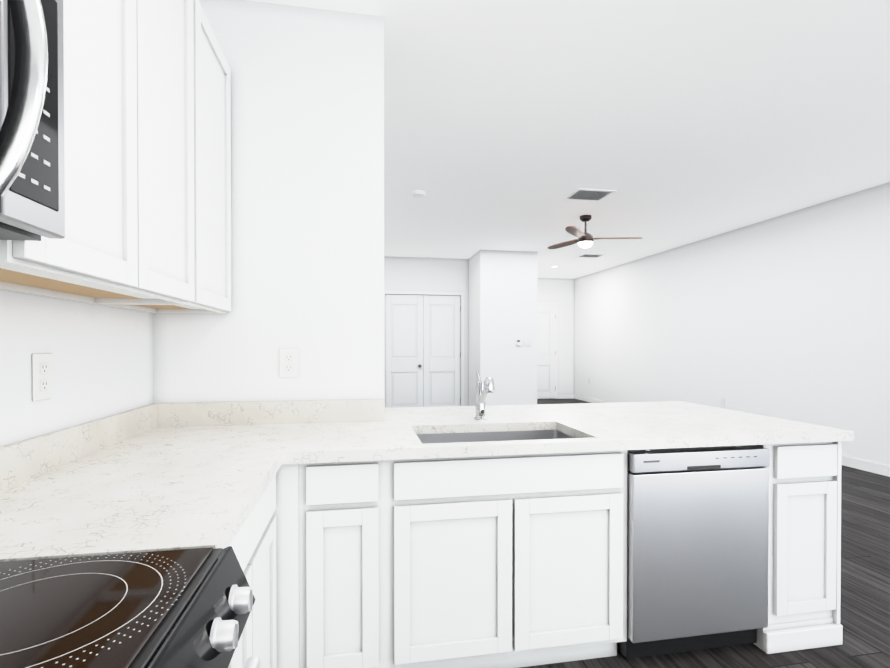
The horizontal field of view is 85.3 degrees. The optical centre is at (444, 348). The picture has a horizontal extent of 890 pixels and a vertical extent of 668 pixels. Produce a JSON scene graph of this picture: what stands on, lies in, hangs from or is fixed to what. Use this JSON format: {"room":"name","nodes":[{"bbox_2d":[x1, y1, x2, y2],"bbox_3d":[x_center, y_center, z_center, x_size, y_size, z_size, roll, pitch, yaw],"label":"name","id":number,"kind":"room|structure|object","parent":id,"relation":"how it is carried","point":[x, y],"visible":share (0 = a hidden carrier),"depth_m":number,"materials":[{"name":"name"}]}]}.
{"room":"kitchen","nodes":[
{"label":"kitchen","id":0,"kind":"room"},
{"bbox_2d":[0,289,153,446],"bbox_3d":[-1.703,-0.187,4.097,0.100,2.870,13.300,0,0,-10],"label":"wall","id":1,"kind":"structure","parent":0,"point":[102,361],"depth_m":1.55,"materials":[{"name":"paint"}]},
{"bbox_2d":[0,0,64,240],"bbox_3d":[-0.749,-0.393,0.432,0.493,0.426,0.754,0,0,-10],"label":"over-the-range microwave","id":2,"kind":"object","parent":1,"relation":"attached to","point":[32,184],"visible":1,"depth_m":0.70,"materials":[{"name":"stainless steel"},{"name":"black glass"},{"name":"dark grey plastic"}]},
{"bbox_2d":[32,353,52,400],"bbox_3d":[-1.170,0.080,1.406,0.008,0.135,0.088,0,0,-10],"label":"electrical outlet","id":3,"kind":"object","parent":1,"relation":"attached to","point":[42,376],"visible":1,"depth_m":1.40,"materials":[{"name":"white plastic"}]},
{"bbox_2d":[0,0,199,299],"bbox_3d":[-0.976,-0.731,1.247,0.332,1.094,0.908,0,0,-10],"label":"upper cabinet","id":4,"kind":"object","parent":1,"relation":"attached to","point":[147,121],"depth_m":1.24,"materials":[{"name":"paint"}]},
{"bbox_2d":[104,5,230,311],"bbox_3d":[-1.099,-0.736,1.942,0.332,1.094,0.500,0,0,-10],"label":"upper cabinet","id":5,"kind":"object","parent":1,"relation":"attached to","point":[215,71],"depth_m":1.98,"materials":[{"name":"paint"}]},
{"bbox_2d":[153,0,383,402],"bbox_3d":[-0.813,-0.172,2.315,1.030,2.870,0.120,0,0,-10],"label":"wall","id":6,"kind":"structure","parent":0,"point":[307,182],"depth_m":2.27,"materials":[{"name":"paint"}]},
{"bbox_2d":[279,348,298,376],"bbox_3d":[-0.733,0.065,2.266,0.088,0.135,0.008,0,0,-10],"label":"electrical outlet","id":7,"kind":"object","parent":6,"relation":"attached to","point":[289,362],"visible":1,"depth_m":2.26,"materials":[{"name":"white plastic"}]},
{"bbox_2d":[384,256,468,405],"bbox_3d":[-1.002,-0.225,8.736,2.900,2.870,0.110,0,0,-10],"label":"wall","id":8,"kind":"structure","parent":0,"point":[424,274],"depth_m":8.81,"materials":[{"name":"paint"}]},
{"bbox_2d":[385,294,460,407],"bbox_3d":[-0.393,0.106,8.797,1.392,2.184,0.097,0,0,-10],"label":"closet doors","id":9,"kind":"structure","parent":8,"relation":"in","point":[422,350],"depth_m":8.81,"materials":[{"name":"paint"}]},
{"bbox_2d":[384,290,463,405],"bbox_3d":[-0.391,0.080,8.783,1.520,2.260,0.012,0,0,-10],"label":"door frame","id":10,"kind":"structure","parent":8,"relation":"attached to","point":[462,322],"depth_m":8.88,"materials":[{"name":"white paint"}]},
{"bbox_2d":[468,250,537,405],"bbox_3d":[0.817,-0.232,9.647,1.000,2.870,3.050,0,0,-10],"label":"wall","id":11,"kind":"structure","parent":0,"point":[502,301],"depth_m":8.16,"materials":[{"name":"paint"}]},
{"bbox_2d":[516,339,520,345],"bbox_3d":[1.243,-0.110,8.162,0.080,0.110,0.020,0,0,-10],"label":"thermostat","id":12,"kind":"object","parent":11,"relation":"attached to","point":[518,342],"visible":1,"depth_m":8.15,"materials":[{"name":"white plastic"}]},
{"bbox_2d":[537,278,574,398],"bbox_3d":[0.148,-0.244,11.128,6.000,2.870,0.100,0,0,-10],"label":"wall","id":13,"kind":"structure","parent":0,"point":[560,291],"depth_m":11.56,"materials":[{"name":"paint"}]},
{"bbox_2d":[537,304,555,398],"bbox_3d":[2.185,0.063,11.384,0.900,2.228,0.102,0,0,-10],"label":"front door","id":14,"kind":"structure","parent":13,"relation":"in","point":[546,318],"depth_m":11.44,"materials":[{"name":"paint"}]},
{"bbox_2d":[537,301,557,398],"bbox_3d":[2.177,0.031,11.428,1.040,2.315,0.018,0,0,-10],"label":"door frame","id":15,"kind":"structure","parent":13,"relation":"attached to","point":[556,345],"depth_m":11.50,"materials":[{"name":"white paint"}]},
{"bbox_2d":[558,394,573,398],"bbox_3d":[2.885,1.137,11.566,0.380,0.100,0.013,0,0,-10],"label":"baseboard","id":16,"kind":"structure","parent":13,"relation":"attached to","point":[560,396],"depth_m":11.56,"materials":[{"name":"white paint"}]},
{"bbox_2d":[248,0,889,278],"bbox_3d":[1.300,-1.656,4.618,6.200,0.060,13.300,0,0,-10],"label":"ceiling","id":17,"kind":"structure","parent":0,"point":[510,125],"depth_m":3.38,"materials":[{"name":"white paint"}]},
{"bbox_2d":[412,190,424,196],"bbox_3d":[-0.274,-1.608,5.019,0.136,0.042,0.136,0,0,-10],"label":"smoke detector","id":18,"kind":"object","parent":17,"relation":"attached to","point":[418,193],"visible":1,"depth_m":4.97,"materials":[{"name":"white plastic"}]},
{"bbox_2d":[563,188,615,201],"bbox_3d":[1.521,-1.621,5.094,0.420,0.016,0.360,0,0,-10],"label":"ceiling vent","id":19,"kind":"object","parent":17,"relation":"in","point":[585,194],"visible":0.96,"depth_m":5.08,"materials":[{"name":"white metal"}]},
{"bbox_2d":[577,253,604,257],"bbox_3d":[2.583,-1.650,8.552,0.400,0.016,0.300,0,0,-10],"label":"ceiling vent","id":20,"kind":"object","parent":17,"relation":"in","point":[591,255],"visible":1,"depth_m":8.51,"materials":[{"name":"white metal"}]},
{"bbox_2d":[547,215,642,248],"bbox_3d":[1.821,-1.442,6.041,1.157,0.390,1.186,0,0,-10],"label":"ceiling fan","id":21,"kind":"object","parent":17,"relation":"hanging from","point":[585,239],"visible":1,"depth_m":5.89,"materials":[{"name":"brown wood"}]},
{"bbox_2d":[519,398,889,667],"bbox_3d":[1.300,1.274,4.642,6.200,0.060,13.300,0,0,-10],"label":"floor","id":22,"kind":"structure","parent":0,"point":[865,567],"depth_m":2.31,"materials":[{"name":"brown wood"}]},
{"bbox_2d":[0,546,259,667],"bbox_3d":[-0.623,0.819,0.463,0.723,0.919,0.758,0,0,-10],"label":"range","id":23,"kind":"object","parent":22,"relation":"on","point":[187,608],"visible":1,"depth_m":0.69,"materials":[{"name":"black glass"}]},
{"bbox_2d":[231,468,283,667],"bbox_3d":[-0.821,0.835,1.231,0.627,0.875,0.801,0,0,-10],"label":"base cabinet","id":24,"kind":"object","parent":22,"relation":"on","point":[258,549],"depth_m":1.50,"materials":[{"name":"paint"}]},
{"bbox_2d":[0,420,303,561],"bbox_3d":[-0.865,0.375,1.528,0.647,0.040,1.417,0,0,-10],"label":"countertop","id":25,"kind":"structure","parent":24,"relation":"on","point":[162,487],"depth_m":1.19,"materials":[{"name":"white stone"}]},
{"bbox_2d":[284,464,291,667],"bbox_3d":[-0.955,0.829,1.925,0.607,0.875,0.612,0,0,-10],"label":"base cabinet","id":26,"kind":"object","parent":22,"relation":"on","point":[287,467],"depth_m":1.69,"materials":[{"name":"paint"}]},
{"bbox_2d":[292,460,403,667],"bbox_3d":[-0.393,0.828,2.016,0.350,0.875,0.628,0,0,-10],"label":"base cabinet","id":27,"kind":"object","parent":22,"relation":"on","point":[378,534],"depth_m":1.71,"materials":[{"name":"paint"}]},
{"bbox_2d":[284,401,853,463],"bbox_3d":[0.493,0.368,2.399,2.330,0.040,1.121,0,0,-10],"label":"countertop","id":28,"kind":"structure","parent":27,"relation":"on","point":[626,426],"depth_m":2.07,"materials":[{"name":"white stone"}]},
{"bbox_2d":[472,372,494,419],"bbox_3d":[0.189,0.230,2.342,0.077,0.234,0.158,0,0,-10],"label":"faucet","id":29,"kind":"object","parent":28,"relation":"on","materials":[{"name":"silver metal"}]},
{"bbox_2d":[617,445,769,658],"bbox_3d":[0.981,0.826,2.235,0.610,0.874,0.617,0,0,-10],"label":"dishwasher","id":30,"kind":"object","parent":22,"relation":"on","point":[697,544],"visible":0.81,"depth_m":1.94,"materials":[{"name":"silver metal"}]},
{"bbox_2d":[752,436,851,653],"bbox_3d":[1.462,0.826,2.340,0.364,0.875,0.638,0,0,-10],"label":"base cabinet","id":31,"kind":"object","parent":22,"relation":"on","point":[804,533],"depth_m":2.04,"materials":[{"name":"paint"}]},
{"bbox_2d":[574,182,889,465],"bbox_3d":[4.303,-0.195,5.162,0.100,2.870,13.300,0,0,-10],"label":"wall","id":32,"kind":"structure","parent":0,"point":[786,316],"depth_m":6.16,"materials":[{"name":"paint"}]},
{"bbox_2d":[720,398,723,405],"bbox_3d":[3.946,0.756,6.874,0.008,0.120,0.075,0,0,-10],"label":"electrical outlet","id":33,"kind":"object","parent":32,"relation":"attached to","point":[721,401],"visible":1,"depth_m":6.87,"materials":[{"name":"white plastic"}]},
{"bbox_2d":[574,394,889,476],"bbox_3d":[4.243,1.190,5.163,0.018,0.100,13.100,0,0,-10],"label":"baseboard","id":34,"kind":"structure","parent":32,"relation":"attached to","point":[877,468],"depth_m":4.98,"materials":[{"name":"white paint"}]}
]}

